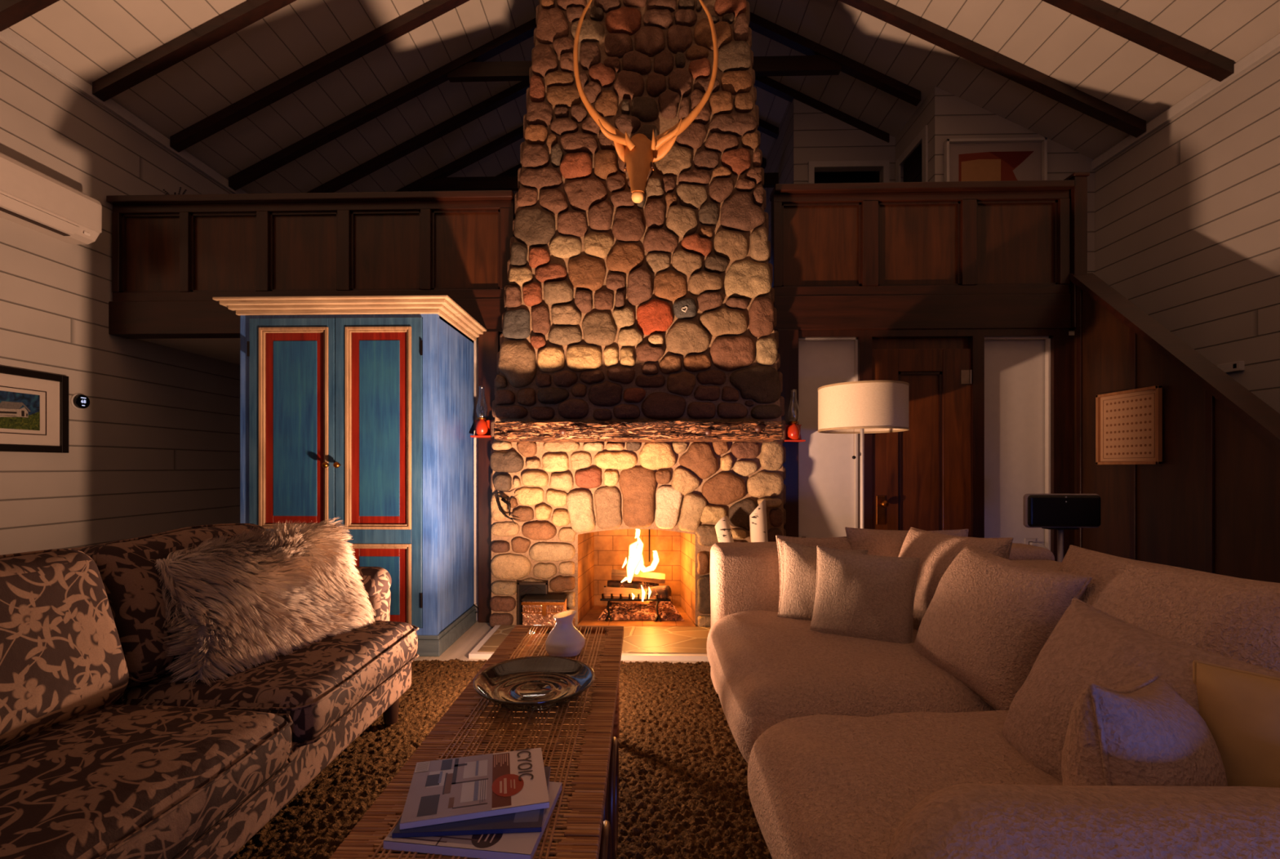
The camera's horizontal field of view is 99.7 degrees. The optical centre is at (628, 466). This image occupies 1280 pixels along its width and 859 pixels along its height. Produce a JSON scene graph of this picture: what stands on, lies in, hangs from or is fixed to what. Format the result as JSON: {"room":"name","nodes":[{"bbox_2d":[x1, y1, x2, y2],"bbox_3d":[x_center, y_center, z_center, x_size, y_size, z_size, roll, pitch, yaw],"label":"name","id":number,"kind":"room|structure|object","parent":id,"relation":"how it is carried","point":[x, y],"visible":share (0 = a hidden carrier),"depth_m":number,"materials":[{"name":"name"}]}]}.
{"room":"living room","nodes":[
{"label":"living room","id":0,"kind":"room"},
{"bbox_2d":[0,38,239,552],"bbox_3d":[-4.005,-0.815,2.954,0.100,3.930,10.300,0,0,1],"label":"wall","id":1,"kind":"structure","parent":0,"point":[155,447],"depth_m":3.96,"materials":[{"name":"white wood"}]},
{"bbox_2d":[0,365,68,453],"bbox_3d":[-3.927,-0.363,3.456,0.029,0.534,0.620,0,0,1],"label":"framed print","id":2,"kind":"object","parent":1,"relation":"attached to","point":[34,405],"visible":1,"depth_m":3.56,"materials":[{"name":"black wood"}]},
{"bbox_2d":[0,152,102,244],"bbox_3d":[-3.832,-1.730,3.357,0.222,0.323,0.900,0,0,1],"label":"air conditioner","id":3,"kind":"object","parent":1,"relation":"attached to","point":[29,197],"visible":1,"depth_m":3.48,"materials":[{"name":"plastic"}]},
{"bbox_2d":[70,393,89,409],"bbox_3d":[-3.914,-0.467,3.858,0.035,0.116,0.116,0,0,1],"label":"thermostat","id":4,"kind":"object","parent":1,"relation":"attached to","point":[78,401],"visible":1,"depth_m":3.84,"materials":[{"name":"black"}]},
{"bbox_2d":[0,27,247,193],"bbox_3d":[-3.940,-2.730,2.952,0.030,0.080,10.300,0,0,1],"label":"trim","id":5,"kind":"structure","parent":1,"relation":"attached to","point":[7,35],"depth_m":4.03,"materials":[{"name":"wood"}]},
{"bbox_2d":[138,337,239,364],"bbox_3d":[-0.299,-1.085,6.060,7.150,0.130,3.900,0,0,1],"label":"ceiling","id":6,"kind":"structure","parent":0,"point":[227,349],"depth_m":4.55,"materials":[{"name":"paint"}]},
{"bbox_2d":[474,337,478,603],"bbox_3d":[-1.677,0.075,4.109,1.137,2.150,0.070,0,0,1],"label":"wall","id":7,"kind":"structure","parent":0,"point":[476,343],"depth_m":4.06,"materials":[{"name":"white paint"}]},
{"bbox_2d":[108,297,506,338],"bbox_3d":[-2.390,-1.125,4.108,3.070,0.250,0.150,0,0,1],"label":"beam","id":8,"kind":"structure","parent":7,"relation":"attached to","point":[171,319],"depth_m":4.06,"materials":[{"name":"brown wood"}]},
{"bbox_2d":[106,190,515,301],"bbox_3d":[-2.378,-1.640,4.077,3.055,0.780,0.170,0,0,1],"label":"loft railing","id":9,"kind":"object","parent":8,"relation":"on","point":[455,244],"visible":0.92,"depth_m":4.07,"materials":[{"name":"brown wood"}]},
{"bbox_2d":[163,186,186,194],"bbox_3d":[-3.445,-2.078,4.115,0.195,0.100,0.047,0,0,5],"label":"sprig","id":10,"kind":"object","parent":9,"relation":"on","point":[185,190],"visible":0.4,"depth_m":4.10,"materials":[{"name":"plant"}]},
{"bbox_2d":[474,603,478,620],"bbox_3d":[-1.169,1.090,4.046,0.118,0.120,0.030,0,0,1],"label":"baseboard","id":11,"kind":"structure","parent":7,"relation":"attached to","point":[476,604],"depth_m":4.03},
{"bbox_2d":[470,386,492,437],"bbox_3d":[-1.057,-0.396,3.912,0.144,0.366,0.133,0,0,1],"label":"oil lamp","id":12,"kind":"object","parent":7,"relation":"attached to","point":[482,427],"visible":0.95,"depth_m":3.86,"materials":[{"name":"red glass"}]},
{"bbox_2d":[478,331,500,622],"bbox_3d":[-1.033,0.075,4.043,0.154,2.150,0.130,0,0,1],"label":"trim","id":13,"kind":"structure","parent":7,"relation":"attached to","point":[489,347],"depth_m":3.98,"materials":[{"name":"brown wood"}]},
{"bbox_2d":[411,617,709,662],"bbox_3d":[0.108,1.200,2.848,8.330,0.100,10.500,0,0,1],"label":"floor","id":14,"kind":"structure","parent":0,"point":[460,649],"depth_m":3.43,"materials":[{"name":"beige wood"}]},
{"bbox_2d":[212,294,487,656],"bbox_3d":[-1.768,0.067,3.610,1.419,2.166,0.813,0,0,1],"label":"armoire","id":15,"kind":"object","parent":14,"relation":"on","point":[357,412],"visible":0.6,"depth_m":3.30,"materials":[{"name":"blue paint"}]},
{"bbox_2d":[229,657,772,858],"bbox_3d":[-0.350,1.133,1.929,2.608,0.034,2.449,0,0,1],"label":"shag rug","id":16,"kind":"object","parent":14,"relation":"on","point":[684,793],"visible":0.34,"depth_m":1.99,"materials":[{"name":"brown carpet"}]},
{"bbox_2d":[0,520,419,858],"bbox_3d":[-1.499,0.666,1.342,1.109,0.899,2.434,0,0,1],"label":"floral sofa","id":17,"kind":"object","parent":16,"relation":"on","point":[108,749],"visible":0.68,"depth_m":1.40,"materials":[{"name":"fabric"}]},
{"bbox_2d":[0,547,125,751],"bbox_3d":[-1.558,0.459,1.210,0.299,0.469,0.749,0,0,1],"label":"cushion","id":18,"kind":"object","parent":17,"relation":"on","point":[61,661],"depth_m":1.36,"materials":[{"name":"fabric"}]},
{"bbox_2d":[0,705,293,858],"bbox_3d":[-1.336,0.764,1.204,0.770,0.219,0.752,0,0,1],"label":"seat cushion","id":19,"kind":"object","parent":17,"relation":"on","point":[98,781],"depth_m":1.21,"materials":[{"name":"fabric"}]},
{"bbox_2d":[82,521,271,690],"bbox_3d":[-1.573,0.460,1.969,0.298,0.463,0.746,0,0,1],"label":"cushion","id":20,"kind":"object","parent":17,"relation":"on","point":[152,659],"depth_m":1.66,"materials":[{"name":"fabric"}]},
{"bbox_2d":[103,621,418,742],"bbox_3d":[-1.317,0.760,2.015,0.773,0.222,0.842,0,0,1],"label":"seat cushion","id":21,"kind":"object","parent":17,"relation":"on","point":[323,686],"depth_m":1.73,"materials":[{"name":"fabric"}]},
{"bbox_2d":[151,519,382,679],"bbox_3d":[-1.324,0.486,2.037,0.374,0.538,0.777,0,0,18],"label":"cushion","id":22,"kind":"object","parent":17,"relation":"on","point":[237,600],"visible":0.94,"depth_m":1.88,"materials":[{"name":"fur"}]},
{"bbox_2d":[328,624,623,858],"bbox_3d":[-0.296,0.929,1.556,0.525,0.402,1.867,0,0,1],"label":"coffee table","id":23,"kind":"object","parent":16,"relation":"on","point":[588,823],"visible":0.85,"depth_m":1.43,"materials":[{"name":"wood"}]},
{"bbox_2d":[383,781,562,858],"bbox_3d":[-0.309,0.721,1.125,0.290,0.016,0.230,0,0,7],"label":"magazine","id":24,"kind":"object","parent":23,"relation":"on","point":[513,845],"visible":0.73,"depth_m":1.02,"materials":[{"name":"paper"}]},
{"bbox_2d":[386,826,472,844],"bbox_3d":[-0.364,0.713,1.132,0.180,0.001,0.207,0,0,7],"label":"photo","id":25,"kind":"object","parent":24,"relation":"on","point":[449,840],"depth_m":1.03},
{"bbox_2d":[391,766,551,837],"bbox_3d":[-0.319,0.708,1.152,0.285,0.009,0.215,0,0,-4],"label":"magazine","id":26,"kind":"object","parent":24,"relation":"on","point":[528,821],"visible":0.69,"depth_m":1.06,"materials":[{"name":"paper"}]},
{"bbox_2d":[400,747,549,829],"bbox_3d":[-0.330,0.696,1.188,0.288,0.014,0.222,0,0,-14],"label":"magazine","id":27,"kind":"object","parent":26,"relation":"on","point":[447,790],"visible":1,"depth_m":1.16,"materials":[{"name":"paper"}]},
{"bbox_2d":[400,753,493,823],"bbox_3d":[-0.386,0.691,1.174,0.173,0.001,0.222,0,0,-14],"label":"photo","id":28,"kind":"object","parent":27,"relation":"on","point":[417,789],"depth_m":1.14},
{"bbox_2d":[472,655,595,711],"bbox_3d":[-0.298,0.697,1.722,0.382,0.055,0.382,0,0,1],"label":"decorative bowl","id":29,"kind":"object","parent":23,"relation":"on","point":[537,682],"visible":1,"depth_m":1.76,"materials":[{"name":"clear"}]},
{"bbox_2d":[545,609,585,656],"bbox_3d":[-0.248,0.646,2.122,0.152,0.155,0.154,0,0,1],"label":"vase","id":30,"kind":"object","parent":23,"relation":"on","point":[564,639],"visible":1,"depth_m":2.08,"materials":[{"name":"beige ceramic"}]},
{"bbox_2d":[706,541,1279,858],"bbox_3d":[1.162,0.740,1.654,1.692,0.730,2.242,0,0,1],"label":"sofa","id":31,"kind":"object","parent":16,"relation":"on","point":[851,748],"visible":0.62,"depth_m":1.17,"materials":[{"name":"fabric"}]},
{"bbox_2d":[776,535,850,612],"bbox_3d":[0.863,0.491,2.450,0.377,0.354,0.121,0,0,1],"label":"throw pillow","id":32,"kind":"object","parent":31,"relation":"on","point":[840,543],"visible":0.24,"depth_m":2.44,"materials":[{"name":"beige fabric"}]},
{"bbox_2d":[777,541,867,621],"bbox_3d":[0.805,0.501,2.253,0.356,0.359,0.136,0,0,23],"label":"throw pillow","id":33,"kind":"object","parent":31,"relation":"on","point":[799,561],"visible":0.39,"depth_m":2.25,"materials":[{"name":"beige fabric"}]},
{"bbox_2d":[706,610,1002,767],"bbox_3d":[0.992,0.796,2.027,1.319,0.346,1.025,0,0,1],"label":"seat cushion","id":34,"kind":"object","parent":31,"relation":"on","point":[768,671],"depth_m":1.69,"materials":[{"name":"beige fabric"}]},
{"bbox_2d":[808,545,920,644],"bbox_3d":[0.884,0.501,2.040,0.375,0.370,0.183,0,0,36],"label":"throw pillow","id":35,"kind":"object","parent":31,"relation":"on","point":[858,596],"visible":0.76,"depth_m":1.98,"materials":[{"name":"beige fabric"}]},
{"bbox_2d":[747,713,1064,858],"bbox_3d":[0.969,0.797,1.106,1.329,0.339,0.829,0,0,1],"label":"seat cushion","id":36,"kind":"object","parent":31,"relation":"on","point":[820,787],"depth_m":1.16,"materials":[{"name":"beige fabric"}]},
{"bbox_2d":[845,527,968,556],"bbox_3d":[1.264,0.471,2.438,0.575,0.394,0.153,0,0,-4],"label":"throw pillow","id":37,"kind":"object","parent":31,"relation":"on","point":[889,543],"visible":0.27,"depth_m":2.41,"materials":[{"name":"beige fabric"}]},
{"bbox_2d":[899,526,1013,628],"bbox_3d":[1.216,0.466,2.101,0.240,0.438,0.513,0,0,-14],"label":"throw pillow","id":38,"kind":"object","parent":31,"relation":"on","point":[937,552],"visible":0.3,"depth_m":2.05,"materials":[{"name":"beige fabric"}]},
{"bbox_2d":[911,543,1092,715],"bbox_3d":[1.116,0.481,1.671,0.285,0.420,0.468,0,0,1],"label":"throw pillow","id":39,"kind":"object","parent":31,"relation":"on","point":[988,620],"visible":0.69,"depth_m":1.55,"materials":[{"name":"beige fabric"}]},
{"bbox_2d":[1002,598,1279,782],"bbox_3d":[0.995,0.516,1.095,0.256,0.402,0.434,0,0,1],"label":"throw pillow","id":40,"kind":"object","parent":31,"relation":"on","point":[1088,644],"visible":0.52,"depth_m":1.12,"materials":[{"name":"beige fabric"}]},
{"bbox_2d":[1063,671,1222,788],"bbox_3d":[0.828,0.515,0.868,0.439,0.395,0.181,0,0,-43],"label":"throw pillow","id":41,"kind":"object","parent":31,"relation":"on","point":[1140,734],"visible":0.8,"depth_m":0.79,"materials":[{"name":"beige fabric"}]},
{"bbox_2d":[1059,544,1279,671],"bbox_3d":[1.285,0.467,1.308,0.279,0.474,0.741,0,0,1],"label":"throw pillow","id":42,"kind":"object","parent":31,"relation":"on","point":[1232,616],"visible":0.36,"depth_m":1.21,"materials":[{"name":"beige fabric"}]},
{"bbox_2d":[1192,658,1279,785],"bbox_3d":[1.074,0.516,0.819,0.209,0.350,0.309,0,0,-37],"label":"throw pillow","id":43,"kind":"object","parent":31,"relation":"on","point":[1238,710],"visible":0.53,"depth_m":0.87,"materials":[{"name":"fabric"}]},
{"bbox_2d":[468,625,708,661],"bbox_3d":[0.068,1.135,3.522,2.035,0.030,0.635,0,0,1],"label":"trim","id":44,"kind":"structure","parent":14,"relation":"on","point":[473,654],"depth_m":3.21,"materials":[{"name":"beige stone"}]},
{"bbox_2d":[477,625,710,653],"bbox_3d":[0.068,1.133,3.509,1.955,0.035,0.540,0,0,1],"label":"hearth","id":45,"kind":"object","parent":14,"relation":"on","point":[637,639],"visible":0.38,"depth_m":3.46,"materials":[{"name":"beige stone"}]},
{"bbox_2d":[517,582,547,624],"bbox_3d":[-0.668,0.961,3.763,0.206,0.307,0.031,0,0,1],"label":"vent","id":46,"kind":"structure","parent":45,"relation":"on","point":[523,588],"depth_m":3.75,"materials":[{"name":"metal"}]},
{"bbox_2d":[521,594,568,625],"bbox_3d":[-0.566,0.997,3.646,0.288,0.232,0.160,0,0,1],"label":"box","id":47,"kind":"object","parent":45,"relation":"on","point":[537,609],"visible":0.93,"depth_m":3.58,"materials":[{"name":"gold metal"}]},
{"bbox_2d":[715,515,733,542],"bbox_3d":[0.679,0.733,3.410,0.102,0.802,0.594,0,0,-11],"label":"birch log","id":48,"kind":"object","parent":45,"relation":"on","point":[722,528],"visible":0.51,"depth_m":3.58,"materials":[{"name":"white wood"}]},
{"bbox_2d":[749,497,768,542],"bbox_3d":[0.871,0.668,3.560,0.117,0.910,0.394,0,0,4],"label":"birch log","id":49,"kind":"object","parent":45,"relation":"on","point":[757,518],"visible":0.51,"depth_m":3.61,"materials":[{"name":"white wood"}]},
{"bbox_2d":[489,0,786,626],"bbox_3d":[0.061,-1.854,3.885,2.114,6.008,0.929,0,0,1],"label":"stone fireplace","id":50,"kind":"object","parent":14,"relation":"on","point":[638,384],"depth_m":3.80,"materials":[{"name":"stone"}]},
{"bbox_2d":[496,493,519,523],"bbox_3d":[-0.841,0.298,3.808,0.172,0.212,0.113,0,0,1],"label":"iron hook","id":51,"kind":"object","parent":50,"relation":"attached to","point":[503,499],"visible":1,"depth_m":3.76,"materials":[{"name":"black metal"}]},
{"bbox_2d":[603,586,649,604],"bbox_3d":[-0.016,0.951,4.001,0.345,0.127,0.116,0,0,1],"label":"log","id":52,"kind":"object","parent":50,"relation":"on","point":[607,591],"visible":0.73,"depth_m":3.97,"materials":[{"name":"brown wood"}]},
{"bbox_2d":[607,580,658,589],"bbox_3d":[0.034,0.920,4.141,0.398,0.094,0.094,0,0,1],"label":"log","id":53,"kind":"object","parent":50,"relation":"on","point":[617,584],"visible":0.49,"depth_m":4.11,"materials":[{"name":"brown wood"}]},
{"bbox_2d":[611,569,665,583],"bbox_3d":[0.073,0.828,4.085,0.408,0.101,0.076,0,0,4],"label":"log","id":54,"kind":"object","parent":53,"relation":"on","point":[653,577],"visible":0.79,"depth_m":4.06,"materials":[{"name":"brown wood"}]},
{"bbox_2d":[493,420,782,442],"bbox_3d":[0.059,-0.233,3.655,1.863,0.130,0.469,0,0,1],"label":"mantel shelf","id":55,"kind":"object","parent":50,"relation":"attached to","point":[512,431],"depth_m":3.44,"materials":[{"name":"brown wood"}]},
{"bbox_2d":[621,528,659,601],"bbox_3d":[0.075,0.710,3.997,0.289,0.538,0.166,0,0,13],"label":"fire","id":56,"kind":"object","parent":50,"relation":"on","point":[635,563],"visible":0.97,"depth_m":4.00,"materials":[{"name":"white"}]},
{"bbox_2d":[596,600,684,621],"bbox_3d":[0.091,1.076,4.089,0.657,0.088,0.380,0,0,1],"label":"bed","id":57,"kind":"object","parent":50,"relation":"in","point":[667,610],"visible":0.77,"depth_m":3.98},
{"bbox_2d":[573,0,718,203],"bbox_3d":[0.113,-2.396,3.608,0.940,1.453,0.507,0,0,1],"label":"antler mount","id":58,"kind":"object","parent":50,"relation":"attached to","point":[638,153],"visible":1,"depth_m":3.49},
{"bbox_2d":[644,585,671,601],"bbox_3d":[0.212,0.936,3.986,0.205,0.135,0.107,0,0,27],"label":"log","id":59,"kind":"object","parent":50,"relation":"on","point":[663,591],"visible":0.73,"depth_m":3.94,"materials":[{"name":"brown wood"}]},
{"bbox_2d":[817,380,909,528],"bbox_3d":[1.485,0.321,3.433,0.533,1.658,0.533,0,0,1],"label":"floor lamp","id":60,"kind":"object","parent":14,"relation":"on","point":[862,407],"visible":0.92,"depth_m":3.22,"materials":[{"name":"fabric"}]},
{"bbox_2d":[1041,527,1078,562],"bbox_3d":[2.361,0.742,2.950,0.300,0.817,0.300,0,0,1],"label":"speaker stand","id":61,"kind":"object","parent":14,"relation":"on","point":[1060,530],"visible":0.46,"depth_m":2.94,"materials":[{"name":"grey metal"}]},
{"bbox_2d":[1022,493,1101,528],"bbox_3d":[2.360,0.239,2.937,0.399,0.186,0.057,0,0,1],"label":"speaker","id":62,"kind":"object","parent":61,"relation":"on","point":[1039,510],"visible":1,"depth_m":2.91},
{"bbox_2d":[8,0,1279,195],"bbox_3d":[0.108,-3.816,2.848,8.330,2.169,10.300,0,0,1],"label":"ceiling","id":63,"kind":"structure","parent":0,"point":[92,39],"depth_m":4.60,"materials":[{"name":"wood"}]},
{"bbox_2d":[0,0,59,31],"bbox_3d":[-1.924,-3.737,3.266,3.975,2.058,0.085,0,0,1],"label":"rafter","id":64,"kind":"object","parent":63,"relation":"attached to","point":[11,11],"visible":1,"depth_m":3.31,"materials":[{"name":"brown wood"}]},
{"bbox_2d":[92,0,296,102],"bbox_3d":[-2.268,-3.559,3.920,3.255,1.700,0.085,0,0,1],"label":"rafter","id":65,"kind":"object","parent":63,"relation":"attached to","point":[248,12],"visible":1,"depth_m":3.92,"materials":[{"name":"brown wood"}]},
{"bbox_2d":[169,0,469,151],"bbox_3d":[-1.891,-3.737,4.556,3.975,2.058,0.085,0,0,1],"label":"rafter","id":66,"kind":"object","parent":63,"relation":"attached to","point":[430,10],"visible":1,"depth_m":4.55,"materials":[{"name":"brown wood"}]},
{"bbox_2d":[228,17,536,190],"bbox_3d":[-1.875,-3.737,5.200,3.975,2.058,0.085,0,0,1],"label":"rafter","id":67,"kind":"object","parent":63,"relation":"attached to","point":[525,31],"visible":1,"depth_m":5.19,"materials":[{"name":"brown wood"}]},
{"bbox_2d":[306,80,529,192],"bbox_3d":[-1.858,-3.737,5.845,3.975,2.058,0.085,0,0,1],"label":"rafter","id":68,"kind":"object","parent":63,"relation":"attached to","point":[519,89],"visible":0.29,"depth_m":5.83,"materials":[{"name":"brown wood"}]},
{"bbox_2d":[395,125,523,191],"bbox_3d":[-1.841,-3.737,6.490,3.975,2.058,0.085,0,0,1],"label":"rafter","id":69,"kind":"object","parent":63,"relation":"attached to","point":[517,134],"visible":0.29,"depth_m":6.46,"materials":[{"name":"brown wood"}]},
{"bbox_2d":[496,163,521,176],"bbox_3d":[-1.825,-3.737,7.135,3.975,2.058,0.085,0,0,1],"label":"rafter","id":70,"kind":"object","parent":63,"relation":"attached to","point":[513,171],"visible":0.02,"depth_m":7.08,"materials":[{"name":"brown wood"}]},
{"bbox_2d":[418,172,778,191],"bbox_3d":[0.166,-3.400,6.441,5.371,0.140,0.070,0,0,1],"label":"tie beam","id":71,"kind":"structure","parent":63,"relation":"attached to","point":[477,183],"depth_m":6.46,"materials":[{"name":"brown wood"}]},
{"bbox_2d":[447,54,840,82],"bbox_3d":[0.132,-3.800,5.151,3.731,0.140,0.070,0,0,1],"label":"tie beam","id":72,"kind":"structure","parent":63,"relation":"attached to","point":[780,65],"depth_m":5.13,"materials":[{"name":"brown wood"}]},
{"bbox_2d":[760,157,766,168],"bbox_3d":[1.002,-4.333,7.062,1.600,0.866,0.085,0,0,1],"label":"rafter","id":73,"kind":"object","parent":63,"relation":"attached to","point":[763,164],"visible":0.07,"depth_m":7.00,"materials":[{"name":"brown wood"}]},
{"bbox_2d":[757,118,778,138],"bbox_3d":[0.985,-4.333,6.417,1.600,0.866,0.085,0,0,1],"label":"rafter","id":74,"kind":"object","parent":63,"relation":"attached to","point":[767,128],"visible":0.29,"depth_m":6.36,"materials":[{"name":"brown wood"}]},
{"bbox_2d":[754,76,889,142],"bbox_3d":[1.458,-4.095,5.760,2.580,1.344,0.085,0,0,1],"label":"rafter","id":75,"kind":"object","parent":63,"relation":"attached to","point":[766,83],"visible":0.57,"depth_m":5.71,"materials":[{"name":"brown wood"}]},
{"bbox_2d":[748,11,920,106],"bbox_3d":[1.442,-4.095,5.115,2.580,1.344,0.085,0,0,1],"label":"rafter","id":76,"kind":"object","parent":63,"relation":"attached to","point":[759,24],"visible":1,"depth_m":5.07,"materials":[{"name":"brown wood"}]},
{"bbox_2d":[838,0,1146,137],"bbox_3d":[2.158,-3.737,4.452,4.045,2.058,0.085,0,0,1],"label":"rafter","id":77,"kind":"object","parent":63,"relation":"attached to","point":[1038,82],"visible":1,"depth_m":4.40,"materials":[{"name":"brown wood"}]},
{"bbox_2d":[1041,0,1233,81],"bbox_3d":[2.501,-3.562,3.797,3.325,1.707,0.085,0,0,1],"label":"rafter","id":78,"kind":"object","parent":63,"relation":"attached to","point":[1135,29],"visible":1,"depth_m":3.74,"materials":[{"name":"brown wood"}]},
{"bbox_2d":[763,102,791,263],"bbox_3d":[1.807,-2.574,6.881,0.050,2.847,2.150,0,0,1],"label":"wall","id":79,"kind":"structure","parent":0,"point":[779,158],"depth_m":6.22,"materials":[{"name":"wood"}]},
{"bbox_2d":[791,98,895,183],"bbox_3d":[2.286,-2.574,5.753,1.066,2.847,0.080,0,0,1],"label":"wall","id":80,"kind":"structure","parent":0,"point":[816,135],"depth_m":5.72,"materials":[{"name":"white wood"}]},
{"bbox_2d":[814,171,875,183],"bbox_3d":[2.333,-2.259,6.032,0.823,2.218,0.040,0,0,1],"label":"door","id":81,"kind":"structure","parent":80,"relation":"in","point":[826,176],"depth_m":6.01,"materials":[{"name":"black"}]},
{"bbox_2d":[808,160,889,183],"bbox_3d":[2.325,-2.189,5.702,0.843,2.078,0.019,0,0,1],"label":"trim","id":82,"kind":"structure","parent":80,"relation":"attached to","point":[812,165],"depth_m":5.69,"materials":[{"name":"wood"}]},
{"bbox_2d":[895,92,930,182],"bbox_3d":[2.838,-2.314,5.353,0.060,2.328,0.691,0,0,1],"label":"wall","id":83,"kind":"structure","parent":0,"point":[921,117],"depth_m":5.29,"materials":[{"name":"wood"}]},
{"bbox_2d":[895,124,928,182],"bbox_3d":[2.798,-2.174,5.349,0.019,2.048,0.601,0,0,1],"label":"trim","id":84,"kind":"structure","parent":83,"relation":"attached to","point":[922,136],"depth_m":5.12,"materials":[{"name":"wood"}]},
{"bbox_2d":[798,339,1044,548],"bbox_3d":[2.158,0.075,4.026,1.838,2.150,0.067,0,0,1],"label":"wall","id":85,"kind":"structure","parent":0,"point":[1015,369],"depth_m":3.99,"materials":[{"name":"white paint"}]},
{"bbox_2d":[777,328,798,537],"bbox_3d":[1.160,0.075,3.986,0.155,2.150,0.130,0,0,1],"label":"trim","id":86,"kind":"structure","parent":85,"relation":"attached to","point":[788,348],"depth_m":3.92,"materials":[{"name":"wood"}]},
{"bbox_2d":[783,391,805,442],"bbox_3d":[1.173,-0.363,3.855,0.144,0.370,0.133,0,0,1],"label":"oil lamp","id":87,"kind":"object","parent":85,"relation":"attached to","point":[793,430],"visible":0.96,"depth_m":3.81,"materials":[{"name":"red glass"}]},
{"bbox_2d":[799,534,808,537],"bbox_3d":[1.297,0.554,3.989,0.069,0.102,0.035,0,0,1],"label":"wall outlet","id":88,"kind":"object","parent":85,"relation":"attached to","point":[800,535],"visible":0.29,"depth_m":4.00,"materials":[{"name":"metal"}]},
{"bbox_2d":[871,337,972,537],"bbox_3d":[2.138,0.100,3.935,0.724,2.100,0.142,0,0,1],"label":"door","id":89,"kind":"structure","parent":85,"relation":"in","point":[922,474],"depth_m":3.95,"materials":[{"name":"brown wood"}]},
{"bbox_2d":[773,293,1071,330],"bbox_3d":[2.128,-1.125,3.992,2.130,0.250,0.150,0,0,1],"label":"beam","id":90,"kind":"structure","parent":85,"relation":"attached to","point":[979,311],"depth_m":3.92,"materials":[{"name":"brown wood"}]},
{"bbox_2d":[769,179,1074,296],"bbox_3d":[2.125,-1.650,3.962,2.125,0.800,0.170,0,0,1],"label":"loft railing","id":91,"kind":"object","parent":90,"relation":"on","point":[1001,237],"visible":0.91,"depth_m":3.95,"materials":[{"name":"brown wood"}]},
{"bbox_2d":[798,336,1050,551],"bbox_3d":[2.157,0.100,3.973,1.838,2.100,0.035,0,0,1],"label":"trim","id":92,"kind":"structure","parent":85,"relation":"attached to","point":[1047,339],"depth_m":3.96,"materials":[{"name":"white wood"}]},
{"bbox_2d":[798,328,1074,560],"bbox_3d":[2.241,0.075,3.984,2.005,2.150,0.120,0,0,1],"label":"trim","id":93,"kind":"structure","parent":85,"relation":"attached to","point":[1062,344],"depth_m":3.92,"materials":[{"name":"brown wood"}]},
{"bbox_2d":[1024,537,1035,546],"bbox_3d":[2.962,0.593,3.966,0.077,0.129,0.035,0,0,1],"label":"wall outlet","id":94,"kind":"object","parent":85,"relation":"attached to","point":[1031,541],"visible":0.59,"depth_m":3.98,"materials":[{"name":"white plastic"}]},
{"bbox_2d":[930,85,1094,335],"bbox_3d":[3.513,-2.314,4.950,1.430,2.328,0.080,0,0,1],"label":"wall","id":95,"kind":"structure","parent":0,"point":[952,117],"depth_m":4.92,"materials":[{"name":"wood"}]},
{"bbox_2d":[943,137,1047,181],"bbox_3d":[3.315,-2.560,4.880,0.890,0.800,0.050,0,0,1],"label":"framed art","id":96,"kind":"object","parent":95,"relation":"attached to","point":[1020,158],"visible":0.38,"depth_m":4.89,"materials":[{"name":"paper"}]},
{"bbox_2d":[1074,290,1279,582],"bbox_3d":[3.231,-0.103,2.708,0.080,2.506,2.380,0,0,1],"label":"wall","id":97,"kind":"structure","parent":0,"point":[1171,495],"depth_m":3.16,"materials":[{"name":"brown wood"}]},
{"bbox_2d":[1064,172,1089,330],"bbox_3d":[3.247,-1.555,3.918,0.110,1.110,0.120,0,0,1],"label":"newel post","id":98,"kind":"object","parent":97,"relation":"attached to","point":[1077,193],"visible":0.62,"depth_m":3.87,"materials":[{"name":"brown wood"}]},
{"bbox_2d":[1095,385,1162,464],"bbox_3d":[3.180,-0.251,3.444,0.025,0.472,0.445,0,0,1],"label":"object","id":99,"kind":"object","parent":97,"relation":"attached to","point":[1129,423],"visible":1,"depth_m":3.43,"materials":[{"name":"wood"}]},
{"bbox_2d":[1075,285,1214,572],"bbox_3d":[3.183,-0.072,2.694,0.015,2.443,2.350,0,0,1],"label":"trim","id":100,"kind":"structure","parent":97,"relation":"attached to","point":[1209,398],"depth_m":3.40,"materials":[{"name":"brown wood"}]},
{"bbox_2d":[1070,272,1279,449],"bbox_3d":[3.231,-0.202,2.703,0.160,2.387,2.370,0,0,1],"label":"trim","id":101,"kind":"structure","parent":97,"relation":"attached to","point":[1245,404],"depth_m":3.10,"materials":[{"name":"brown wood"}]},
{"bbox_2d":[1094,48,1279,413],"bbox_3d":[4.222,-0.815,2.742,0.100,3.930,10.300,0,0,1],"label":"wall","id":102,"kind":"structure","parent":0,"point":[1187,216],"depth_m":3.90,"materials":[{"name":"white wood"}]},
{"bbox_2d":[1091,33,1279,169],"bbox_3d":[4.157,-2.730,2.744,0.030,0.080,10.300,0,0,1],"label":"trim","id":103,"kind":"structure","parent":102,"relation":"attached to","point":[1273,45],"depth_m":4.00,"materials":[{"name":"wood"}]},
{"bbox_2d":[1217,360,1244,373],"bbox_3d":[4.179,-0.690,3.746,0.036,0.065,0.144,0,0,1],"label":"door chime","id":104,"kind":"object","parent":102,"relation":"attached to","point":[1237,366],"visible":0.81,"depth_m":3.72,"materials":[{"name":"plastic"}]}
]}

